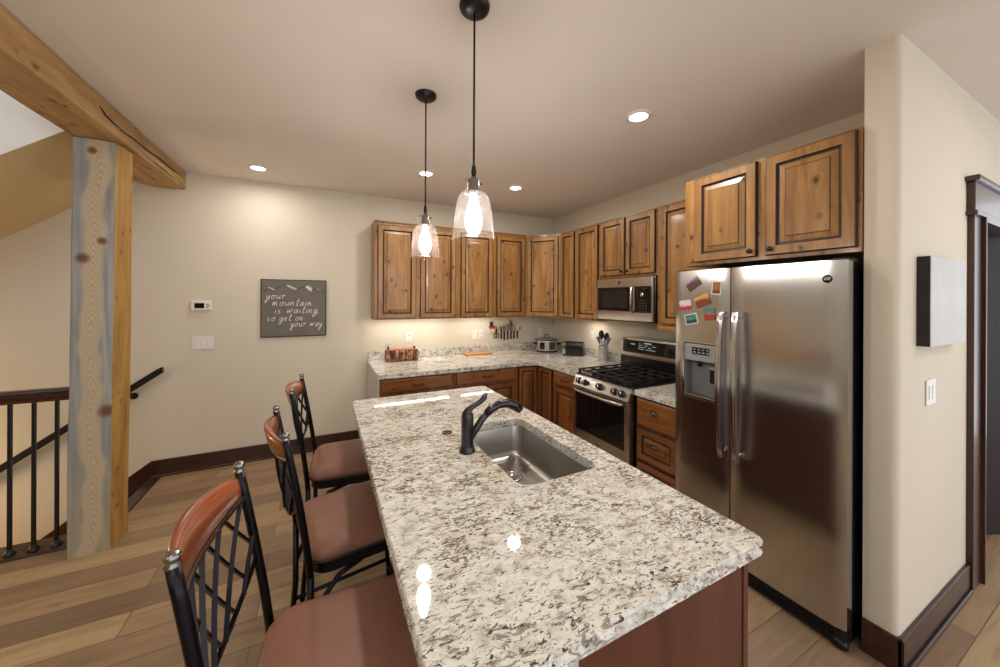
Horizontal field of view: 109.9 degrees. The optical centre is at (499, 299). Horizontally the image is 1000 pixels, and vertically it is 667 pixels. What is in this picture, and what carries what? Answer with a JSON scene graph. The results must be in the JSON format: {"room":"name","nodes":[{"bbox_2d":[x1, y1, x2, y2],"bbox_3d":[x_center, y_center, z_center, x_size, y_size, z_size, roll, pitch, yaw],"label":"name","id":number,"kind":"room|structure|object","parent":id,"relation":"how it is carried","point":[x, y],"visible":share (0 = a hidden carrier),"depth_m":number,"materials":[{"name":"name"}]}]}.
{"room":"kitchen","nodes":[
{"label":"kitchen","id":0,"kind":"room"},
{"bbox_2d":[0,90,137,239],"bbox_3d":[-4.350,-0.847,1.967,3.180,4.330,0.980,0,0,-27],"label":"wall","id":1,"kind":"structure","parent":0,"point":[36,155],"depth_m":2.34,"materials":[{"name":"paint"}]},
{"bbox_2d":[0,172,552,547],"bbox_3d":[-1.465,0.401,4.032,13.000,7.600,0.120,0,0,-27],"label":"wall","id":2,"kind":"structure","parent":0,"point":[215,239],"depth_m":3.34,"materials":[{"name":"paint"}]},
{"bbox_2d":[0,367,163,472],"bbox_3d":[-4.363,1.715,2.461,3.030,2.237,0.094,0,0,-27],"label":"wall handrail","id":3,"kind":"object","parent":2,"relation":"attached to","point":[149,377],"visible":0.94,"depth_m":2.82,"materials":[{"name":"black metal"}]},
{"bbox_2d":[40,462,150,539],"bbox_3d":[-4.381,2.593,2.497,2.828,2.310,0.018,0,0,-27],"label":"trim","id":4,"kind":"structure","parent":2,"relation":"attached to","point":[136,480],"depth_m":3.08,"materials":[{"name":"brown wood"}]},
{"bbox_2d":[128,476,160,512],"bbox_3d":[-2.911,1.604,2.795,0.085,0.042,0.760,0,0,-27],"label":"trim","id":5,"kind":"structure","parent":2,"relation":"attached to","point":[139,494],"depth_m":2.87,"materials":[{"name":"brown wood"}]},
{"bbox_2d":[190,300,211,310],"bbox_3d":[-2.794,0.058,3.278,0.156,0.096,0.033,0,0,-27],"label":"thermostat","id":6,"kind":"object","parent":2,"relation":"attached to","point":[195,305],"visible":1,"depth_m":3.27,"materials":[{"name":"white plastic"}]},
{"bbox_2d":[191,336,213,349],"bbox_3d":[-2.794,0.405,3.292,0.165,0.125,0.010,0,0,-27],"label":"light switch","id":7,"kind":"object","parent":2,"relation":"attached to","point":[197,342],"visible":1,"depth_m":3.29,"materials":[{"name":"white plastic"}]},
{"bbox_2d":[151,430,359,476],"bbox_3d":[-2.301,1.522,3.530,1.809,0.150,0.032,0,0,-27],"label":"baseboard","id":8,"kind":"structure","parent":2,"relation":"attached to","point":[209,460],"depth_m":3.37,"materials":[{"name":"brown wood"}]},
{"bbox_2d":[260,279,325,337],"bbox_3d":[-2.120,0.090,3.619,0.586,0.586,0.028,0,0,-27],"label":"wall sign","id":9,"kind":"object","parent":2,"relation":"attached to","point":[289,308],"visible":1,"depth_m":3.60,"materials":[{"name":"grey wood"}]},
{"bbox_2d":[406,331,411,340],"bbox_3d":[-1.075,0.438,4.154,0.075,0.118,0.009,0,0,-27],"label":"wall outlet","id":10,"kind":"object","parent":2,"relation":"attached to","point":[408,333],"visible":1,"depth_m":4.15,"materials":[{"name":"white plastic"}]},
{"bbox_2d":[371,220,458,319],"bbox_3d":[-0.966,-0.308,4.033,0.948,1.054,0.319,0,0,-27],"label":"upper cabinet","id":11,"kind":"object","parent":2,"relation":"attached to","point":[407,282],"visible":1,"depth_m":3.86,"materials":[{"name":"brown wood"}]},
{"bbox_2d":[368,342,535,360],"bbox_3d":[-0.369,0.643,4.498,2.488,0.096,0.026,0,0,-27],"label":"backsplash","id":12,"kind":"structure","parent":2,"relation":"attached to","point":[374,355],"depth_m":4.43,"materials":[{"name":"stone"}]},
{"bbox_2d":[472,330,476,338],"bbox_3d":[-0.329,0.457,4.528,0.072,0.118,0.010,0,0,-27],"label":"light switch","id":13,"kind":"object","parent":2,"relation":"attached to","point":[474,332],"visible":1,"depth_m":4.52,"materials":[{"name":"white plastic"}]},
{"bbox_2d":[479,330,483,338],"bbox_3d":[-0.245,0.457,4.571,0.072,0.118,0.009,0,0,-27],"label":"wall outlet","id":14,"kind":"object","parent":2,"relation":"attached to","point":[481,332],"visible":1,"depth_m":4.57,"materials":[{"name":"white plastic"}]},
{"bbox_2d":[489,321,494,332],"bbox_3d":[-0.100,0.366,4.624,0.084,0.152,0.044,0,0,-27],"label":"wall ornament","id":15,"kind":"object","parent":2,"relation":"attached to","point":[491,327],"visible":1,"depth_m":4.62,"materials":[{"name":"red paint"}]},
{"bbox_2d":[459,229,525,317],"bbox_3d":[-0.138,-0.305,4.448,0.902,1.054,0.319,0,0,-27],"label":"upper cabinet","id":16,"kind":"object","parent":2,"relation":"attached to","point":[491,264],"visible":0.84,"depth_m":4.29,"materials":[{"name":"brown wood"}]},
{"bbox_2d":[498,326,520,330],"bbox_3d":[0.134,0.394,4.755,0.350,0.044,0.018,0,0,-27],"label":"rack","id":17,"kind":"object","parent":2,"relation":"attached to","point":[519,327],"visible":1,"depth_m":4.74,"materials":[{"name":"brown wood"}]},
{"bbox_2d":[509,319,511,338],"bbox_3d":[0.149,0.396,4.744,0.046,0.275,0.014,0,0,-27],"label":"kitchen knife","id":18,"kind":"object","parent":17,"relation":"attached to","point":[510,320],"visible":1,"depth_m":4.74,"materials":[{"name":"silver metal"}]},
{"bbox_2d":[538,328,542,335],"bbox_3d":[0.580,0.461,4.984,0.075,0.118,0.009,0,0,-27],"label":"wall outlet","id":19,"kind":"object","parent":2,"relation":"attached to","point":[540,330],"visible":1,"depth_m":4.98,"materials":[{"name":"white plastic"}]},
{"bbox_2d":[0,0,999,218],"bbox_3d":[2.271,-1.256,1.763,8.370,0.200,7.520,0,0,-27],"label":"ceiling","id":20,"kind":"structure","parent":0,"point":[317,94],"depth_m":1.85,"materials":[{"name":"paint"}]},
{"bbox_2d":[247,164,267,170],"bbox_3d":[-2.157,-1.171,3.125,0.156,0.010,0.156,0,0,-27],"label":"recessed light","id":21,"kind":"object","parent":20,"relation":"in","point":[251,166],"visible":1,"depth_m":3.10,"materials":[{"name":"white plastic"}]},
{"bbox_2d":[411,89,436,253],"bbox_3d":[-0.425,-0.703,2.003,0.171,0.930,0.171,0,0,-27],"label":"pendant light","id":22,"kind":"object","parent":20,"relation":"hanging from","point":[426,96],"visible":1,"depth_m":1.99,"materials":[{"name":"white glass"}]},
{"bbox_2d":[419,213,431,227],"bbox_3d":[-0.427,-0.457,2.003,0.072,0.078,0.072,0,0,-27],"label":"socket","id":23,"kind":"object","parent":22,"relation":"attached to","point":[425,219],"depth_m":1.98,"materials":[{"name":"silver metal"}]},
{"bbox_2d":[417,170,434,176],"bbox_3d":[-0.685,-1.164,3.243,0.156,0.010,0.156,0,0,-27],"label":"recessed light","id":24,"kind":"object","parent":20,"relation":"in","point":[420,172],"visible":0.8,"depth_m":3.23,"materials":[{"name":"white plastic"}]},
{"bbox_2d":[459,0,489,233],"bbox_3d":[-0.104,-0.702,1.395,0.171,0.930,0.171,0,0,-27],"label":"pendant light","id":25,"kind":"object","parent":20,"relation":"hanging from","point":[472,10],"visible":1,"depth_m":1.38,"materials":[{"name":"white glass"}]},
{"bbox_2d":[465,175,482,196],"bbox_3d":[-0.105,-0.456,1.395,0.072,0.078,0.072,0,0,-27],"label":"socket","id":26,"kind":"object","parent":25,"relation":"attached to","point":[474,184],"depth_m":1.38,"materials":[{"name":"silver metal"}]},
{"bbox_2d":[508,185,522,189],"bbox_3d":[0.161,-1.160,3.650,0.156,0.010,0.156,0,0,-27],"label":"recessed light","id":27,"kind":"object","parent":20,"relation":"in","point":[512,187],"visible":1,"depth_m":3.62,"materials":[{"name":"white plastic"}]},
{"bbox_2d":[626,109,651,122],"bbox_3d":[0.877,-1.157,2.221,0.156,0.010,0.156,0,0,-27],"label":"recessed light","id":28,"kind":"object","parent":20,"relation":"in","point":[637,116],"visible":1,"depth_m":2.21,"materials":[{"name":"white plastic"}]},
{"bbox_2d":[0,452,999,666],"bbox_3d":[0.215,1.734,0.671,13.000,0.250,7.400,0,0,-27],"label":"floor","id":29,"kind":"structure","parent":0,"point":[112,607],"depth_m":1.84,"materials":[{"name":"brown wood"}]},
{"bbox_2d":[0,534,66,563],"bbox_3d":[-4.819,1.699,1.312,4.575,0.254,0.180,0,0,-27],"label":"trim","id":30,"kind":"structure","parent":29,"relation":"attached to","point":[45,548],"depth_m":2.22,"materials":[{"name":"brown wood"}]},
{"bbox_2d":[0,386,68,557],"bbox_3d":[-4.184,1.070,1.596,3.200,1.013,0.070,0,0,-27],"label":"stair railing","id":31,"kind":"object","parent":30,"relation":"on","point":[9,398],"visible":0.81,"depth_m":2.21,"materials":[{"name":"brown wood"}]},
{"bbox_2d":[67,136,132,558],"bbox_3d":[-2.600,0.296,2.290,0.227,2.600,0.212,0,0,-27],"label":"timber post","id":32,"kind":"object","parent":29,"relation":"on","point":[102,171],"visible":1,"depth_m":2.21,"materials":[{"name":"brown wood"}]},
{"bbox_2d":[0,4,185,189],"bbox_3d":[-1.377,-1.084,-0.080,0.267,0.173,7.296,0,0,-27],"label":"timber beam","id":33,"kind":"structure","parent":32,"relation":"on","point":[32,74],"depth_m":1.83,"materials":[{"name":"wood"}]},
{"bbox_2d":[162,461,417,666],"bbox_3d":[-0.466,1.040,0.932,0.597,1.133,0.472,0,0,-22],"label":"bar stool","id":34,"kind":"object","parent":29,"relation":"on","point":[365,624],"visible":0.8,"depth_m":0.93,"materials":[{"name":"leather"}]},
{"bbox_2d":[264,405,394,606],"bbox_3d":[-0.689,1.040,1.553,0.597,1.133,0.472,0,0,-37],"label":"bar stool","id":35,"kind":"object","parent":29,"relation":"on","point":[343,527],"visible":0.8,"depth_m":1.41,"materials":[{"name":"leather"}]},
{"bbox_2d":[285,374,393,601],"bbox_3d":[-0.961,1.038,2.137,0.597,1.133,0.472,0,0,-23],"label":"bar stool","id":36,"kind":"object","parent":29,"relation":"on","point":[338,465],"visible":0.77,"depth_m":1.97,"materials":[{"name":"leather"}]},
{"bbox_2d":[367,366,453,398],"bbox_3d":[-0.967,1.166,3.709,0.726,0.875,0.902,0,0,-27],"label":"base cabinet","id":37,"kind":"object","parent":29,"relation":"on","point":[376,388],"visible":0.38,"depth_m":3.35,"materials":[{"name":"brown wood"}]},
{"bbox_2d":[454,367,515,399],"bbox_3d":[-0.319,1.169,4.034,0.720,0.875,0.902,0,0,-27],"label":"base cabinet","id":38,"kind":"object","parent":29,"relation":"on","point":[502,381],"visible":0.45,"depth_m":3.69,"materials":[{"name":"brown wood"}]},
{"bbox_2d":[516,365,554,422],"bbox_3d":[0.541,1.123,4.323,1.073,0.775,1.158,0,0,-27],"label":"base cabinet","id":39,"kind":"object","parent":29,"relation":"on","point":[535,385],"visible":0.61,"depth_m":3.87,"materials":[{"name":"brown wood"}]},
{"bbox_2d":[367,349,620,379],"bbox_3d":[-0.014,0.712,3.813,2.535,0.039,1.580,0,0,-27],"label":"countertop","id":40,"kind":"structure","parent":39,"relation":"on","point":[428,365],"depth_m":3.80,"materials":[{"name":"stone"}]},
{"bbox_2d":[385,343,417,362],"bbox_3d":[-1.109,0.585,3.937,0.355,0.206,0.135,0,0,-27],"label":"box","id":41,"kind":"object","parent":40,"relation":"on","point":[403,354],"visible":1,"depth_m":3.88,"materials":[{"name":"brown wood"}]},
{"bbox_2d":[463,351,491,355],"bbox_3d":[-0.281,0.681,4.402,0.350,0.022,0.150,0,0,-28],"label":"cutting board","id":42,"kind":"object","parent":40,"relation":"on","point":[482,352],"visible":1,"depth_m":4.35,"materials":[{"name":"brown wood"}]},
{"bbox_2d":[495,350,523,353],"bbox_3d":[0.122,0.687,4.591,0.370,0.014,0.165,0,0,-25],"label":"cutting board","id":43,"kind":"object","parent":40,"relation":"on","point":[506,351],"visible":1,"depth_m":4.57,"materials":[{"name":"beige wood"}]},
{"bbox_2d":[533,334,560,352],"bbox_3d":[0.624,0.579,4.683,0.361,0.234,0.262,0,0,6],"label":"slow cooker","id":44,"kind":"object","parent":40,"relation":"on","point":[544,344],"visible":1,"depth_m":4.58,"materials":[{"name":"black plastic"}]},
{"bbox_2d":[562,341,584,356],"bbox_3d":[0.906,0.609,4.367,0.271,0.176,0.136,0,0,24],"label":"toaster","id":45,"kind":"object","parent":40,"relation":"on","point":[569,348],"visible":1,"depth_m":4.31,"materials":[{"name":"black plastic"}]},
{"bbox_2d":[598,345,608,360],"bbox_3d":[1.181,0.613,4.000,0.113,0.171,0.113,0,0,-27],"label":"utensil crock","id":46,"kind":"object","parent":40,"relation":"on","point":[603,350],"visible":0.92,"depth_m":3.96,"materials":[{"name":"silver metal"}]},
{"bbox_2d":[599,330,603,345],"bbox_3d":[1.163,0.519,4.024,0.056,0.336,0.057,0,0,-27],"label":"ladle","id":47,"kind":"object","parent":46,"relation":"in","point":[601,333],"visible":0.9,"depth_m":4.01,"materials":[{"name":"black plastic"}]},
{"bbox_2d":[554,370,574,433],"bbox_3d":[0.993,1.175,3.672,0.850,0.875,0.406,0,0,-27],"label":"base cabinet","id":48,"kind":"object","parent":29,"relation":"on","point":[563,391],"visible":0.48,"depth_m":3.50,"materials":[{"name":"brown wood"}]},
{"bbox_2d":[572,336,675,467],"bbox_3d":[1.182,0.987,3.161,0.934,1.212,0.672,0,0,-27],"label":"gas range","id":49,"kind":"object","parent":29,"relation":"on","point":[605,401],"visible":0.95,"depth_m":3.02,"materials":[{"name":"silver metal"}]},
{"bbox_2d":[577,368,675,389],"bbox_3d":[1.126,0.684,3.131,0.584,0.048,0.660,0,0,-27],"label":"cooktop","id":50,"kind":"object","parent":49,"relation":"in","point":[616,378],"depth_m":3.00,"materials":[{"name":"metal"}]},
{"bbox_2d":[636,396,674,488],"bbox_3d":[1.474,1.177,2.726,0.837,0.875,0.363,0,0,-27],"label":"base cabinet","id":51,"kind":"object","parent":29,"relation":"on","point":[655,442],"visible":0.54,"depth_m":2.53,"materials":[{"name":"brown wood"}]},
{"bbox_2d":[634,383,674,406],"bbox_3d":[1.484,0.719,2.730,0.829,0.039,0.376,0,0,-27],"label":"countertop","id":52,"kind":"structure","parent":51,"relation":"on","point":[664,394],"depth_m":2.63,"materials":[{"name":"stone"}]},
{"bbox_2d":[569,563,747,666],"bbox_3d":[-0.011,1.171,1.749,0.678,0.874,1.948,0,0,-27],"label":"kitchen island","id":53,"kind":"object","parent":29,"relation":"on","point":[708,628],"visible":0.02,"depth_m":0.93,"materials":[{"name":"brown wood"}]},
{"bbox_2d":[352,386,762,666],"bbox_3d":[-0.114,0.713,1.702,0.997,0.040,2.029,0,0,-27],"label":"island countertop","id":54,"kind":"structure","parent":53,"relation":"on","point":[491,569],"depth_m":1.00,"materials":[{"name":"stone"}]},
{"bbox_2d":[442,430,451,434],"bbox_3d":[-0.274,0.688,1.816,0.052,0.008,0.052,0,0,-27],"label":"cover","id":55,"kind":"object","parent":54,"relation":"on","point":[445,431],"visible":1,"depth_m":1.81,"materials":[{"name":"brown"}]},
{"bbox_2d":[459,392,522,454],"bbox_3d":[-0.033,0.563,1.655,0.335,0.259,0.075,0,0,-27],"label":"faucet","id":56,"kind":"object","parent":54,"relation":"on","point":[469,430],"visible":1,"depth_m":1.60,"materials":[{"name":"black metal"}]},
{"bbox_2d":[473,425,588,484],"bbox_3d":[0.097,0.822,1.678,0.435,0.174,0.734,0,0,-27],"label":"sink","id":57,"kind":"object","parent":54,"relation":"in","point":[528,459],"visible":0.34,"depth_m":1.92,"materials":[{"name":"silver metal"}]},
{"bbox_2d":[675,257,863,651],"bbox_3d":[1.681,0.709,2.128,0.884,1.798,0.872,0,0,-27],"label":"refrigerator","id":58,"kind":"object","parent":29,"relation":"on","point":[769,390],"visible":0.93,"depth_m":1.79,"materials":[{"name":"silver metal"}]},
{"bbox_2d":[679,299,691,309],"bbox_3d":[1.206,0.036,2.281,0.005,0.072,0.088,0,0,-27],"label":"magnet","id":59,"kind":"object","parent":58,"relation":"attached to","point":[685,304],"visible":1,"depth_m":2.28},
{"bbox_2d":[684,313,698,324],"bbox_3d":[1.224,0.126,2.243,0.005,0.084,0.098,0,0,-27],"label":"magnet","id":60,"kind":"object","parent":58,"relation":"attached to","point":[692,318],"visible":1,"depth_m":2.24,"materials":[{"name":"teal paper"}]},
{"bbox_2d":[685,314,696,323],"bbox_3d":[1.222,0.126,2.242,0.001,0.054,0.073,0,-14,-27],"label":"picture","id":61,"kind":"object","parent":60,"relation":"attached to","point":[690,318],"depth_m":2.24},
{"bbox_2d":[685,276,701,291],"bbox_3d":[1.230,-0.098,2.231,0.005,0.102,0.113,0,0,-27],"label":"magnet","id":62,"kind":"object","parent":58,"relation":"attached to","point":[695,282],"visible":1,"depth_m":2.23},
{"bbox_2d":[694,293,710,308],"bbox_3d":[1.256,0.010,2.177,0.005,0.098,0.113,0,0,-27],"label":"magnet","id":63,"kind":"object","parent":58,"relation":"attached to","point":[703,300],"visible":1,"depth_m":2.17},
{"bbox_2d":[704,308,714,319],"bbox_3d":[1.277,0.090,2.137,0.005,0.079,0.072,0,0,-27],"label":"magnet","id":64,"kind":"object","parent":58,"relation":"attached to","point":[709,313],"visible":1,"depth_m":2.13},
{"bbox_2d":[711,281,721,294],"bbox_3d":[1.297,-0.069,2.100,0.005,0.086,0.064,0,0,-27],"label":"magnet","id":65,"kind":"object","parent":58,"relation":"attached to","point":[716,285],"visible":1,"depth_m":2.10,"materials":[{"name":"orange paper"}]},
{"bbox_2d":[553,111,864,352],"bbox_3d":[1.605,0.228,3.546,0.120,2.774,3.500,0,0,-27],"label":"wall","id":66,"kind":"structure","parent":0,"point":[671,190],"depth_m":3.67,"materials":[{"name":"paint"}]},
{"bbox_2d":[525,233,560,317],"bbox_3d":[0.634,-0.294,4.637,0.637,1.040,0.674,0,0,-27],"label":"upper cabinet","id":67,"kind":"object","parent":66,"relation":"attached to","point":[542,252],"visible":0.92,"depth_m":4.40,"materials":[{"name":"brown wood"}]},
{"bbox_2d":[560,229,575,318],"bbox_3d":[0.965,-0.293,4.263,0.381,1.040,0.286,0,0,-27],"label":"upper cabinet","id":68,"kind":"object","parent":66,"relation":"attached to","point":[568,239],"visible":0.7,"depth_m":4.15,"materials":[{"name":"brown wood"}]},
{"bbox_2d":[558,342,620,361],"bbox_3d":[1.100,0.649,4.378,0.028,0.096,1.558,0,0,-27],"label":"backsplash","id":69,"kind":"structure","parent":66,"relation":"attached to","point":[613,356],"depth_m":4.22,"materials":[{"name":"stone"}]},
{"bbox_2d":[590,331,593,340],"bbox_3d":[1.135,0.448,4.335,0.009,0.118,0.075,0,0,-27],"label":"wall outlet","id":70,"kind":"object","parent":66,"relation":"attached to","point":[591,332],"visible":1,"depth_m":4.32,"materials":[{"name":"white plastic"}]},
{"bbox_2d":[576,223,612,320],"bbox_3d":[1.119,-0.292,3.957,0.381,1.040,0.396,0,0,-27],"label":"upper cabinet","id":71,"kind":"object","parent":66,"relation":"attached to","point":[588,237],"visible":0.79,"depth_m":3.85,"materials":[{"name":"brown wood"}]},
{"bbox_2d":[600,207,657,278],"bbox_3d":[1.356,-0.511,3.452,0.411,0.599,0.714,0,0,-27],"label":"upper cabinet","id":72,"kind":"object","parent":66,"relation":"attached to","point":[628,243],"visible":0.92,"depth_m":3.32,"materials":[{"name":"brown wood"}]},
{"bbox_2d":[597,276,657,323],"bbox_3d":[1.333,0.004,3.445,0.445,0.420,0.707,0,0,-27],"label":"microwave","id":73,"kind":"object","parent":72,"relation":"attached to","point":[634,299],"visible":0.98,"depth_m":3.30,"materials":[{"name":"silver metal"}]},
{"bbox_2d":[657,199,708,332],"bbox_3d":[1.643,-0.267,2.900,0.392,1.085,0.528,0,0,-27],"label":"upper cabinet","id":74,"kind":"object","parent":66,"relation":"attached to","point":[671,216],"visible":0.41,"depth_m":2.94,"materials":[{"name":"brown wood"}]},
{"bbox_2d":[685,126,863,268],"bbox_3d":[1.784,-0.512,2.173,0.791,0.580,0.888,0,0,-27],"label":"upper cabinet","id":75,"kind":"object","parent":66,"relation":"attached to","point":[804,203],"visible":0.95,"depth_m":1.90,"materials":[{"name":"brown wood"}]},
{"bbox_2d":[862,34,999,637],"bbox_3d":[3.839,0.239,2.641,4.767,2.774,0.114,0,0,-27],"label":"wall","id":76,"kind":"structure","parent":0,"point":[924,133],"depth_m":1.60,"materials":[{"name":"paint"}]},
{"bbox_2d":[861,617,903,666],"bbox_3d":[1.698,1.541,1.560,0.018,0.150,0.132,0,0,-27],"label":"baseboard","id":77,"kind":"structure","parent":76,"relation":"attached to","point":[878,643],"depth_m":1.56,"materials":[{"name":"brown wood"}]},
{"bbox_2d":[925,378,935,405],"bbox_3d":[2.073,0.446,1.685,0.125,0.122,0.010,0,0,-27],"label":"light switch","id":78,"kind":"object","parent":76,"relation":"attached to","point":[930,385],"visible":1,"depth_m":1.67,"materials":[{"name":"white plastic"}]},
{"bbox_2d":[898,564,973,666],"bbox_3d":[2.159,1.543,1.720,0.985,0.150,0.032,0,0,-27],"label":"baseboard","id":79,"kind":"structure","parent":76,"relation":"attached to","point":[919,638],"depth_m":1.68,"materials":[{"name":"brown wood"}]},
{"bbox_2d":[917,256,965,346],"bbox_3d":[2.155,0.011,1.706,0.522,0.412,0.043,0,0,-27],"label":"canvas","id":80,"kind":"object","parent":76,"relation":"attached to","point":[941,282],"visible":1,"depth_m":1.63},
{"bbox_2d":[965,174,999,590],"bbox_3d":[3.126,0.472,2.262,1.300,2.300,0.180,0,0,-27],"label":"trim","id":81,"kind":"structure","parent":76,"relation":"attached to","point":[982,194],"depth_m":1.96,"materials":[{"name":"brown wood"}]},
{"bbox_2d":[986,237,999,533],"bbox_3d":[3.026,0.593,2.433,0.860,2.042,0.207,0,0,0],"label":"door","id":82,"kind":"structure","parent":76,"relation":"in","point":[993,243],"depth_m":2.41,"materials":[{"name":"grey wood"}]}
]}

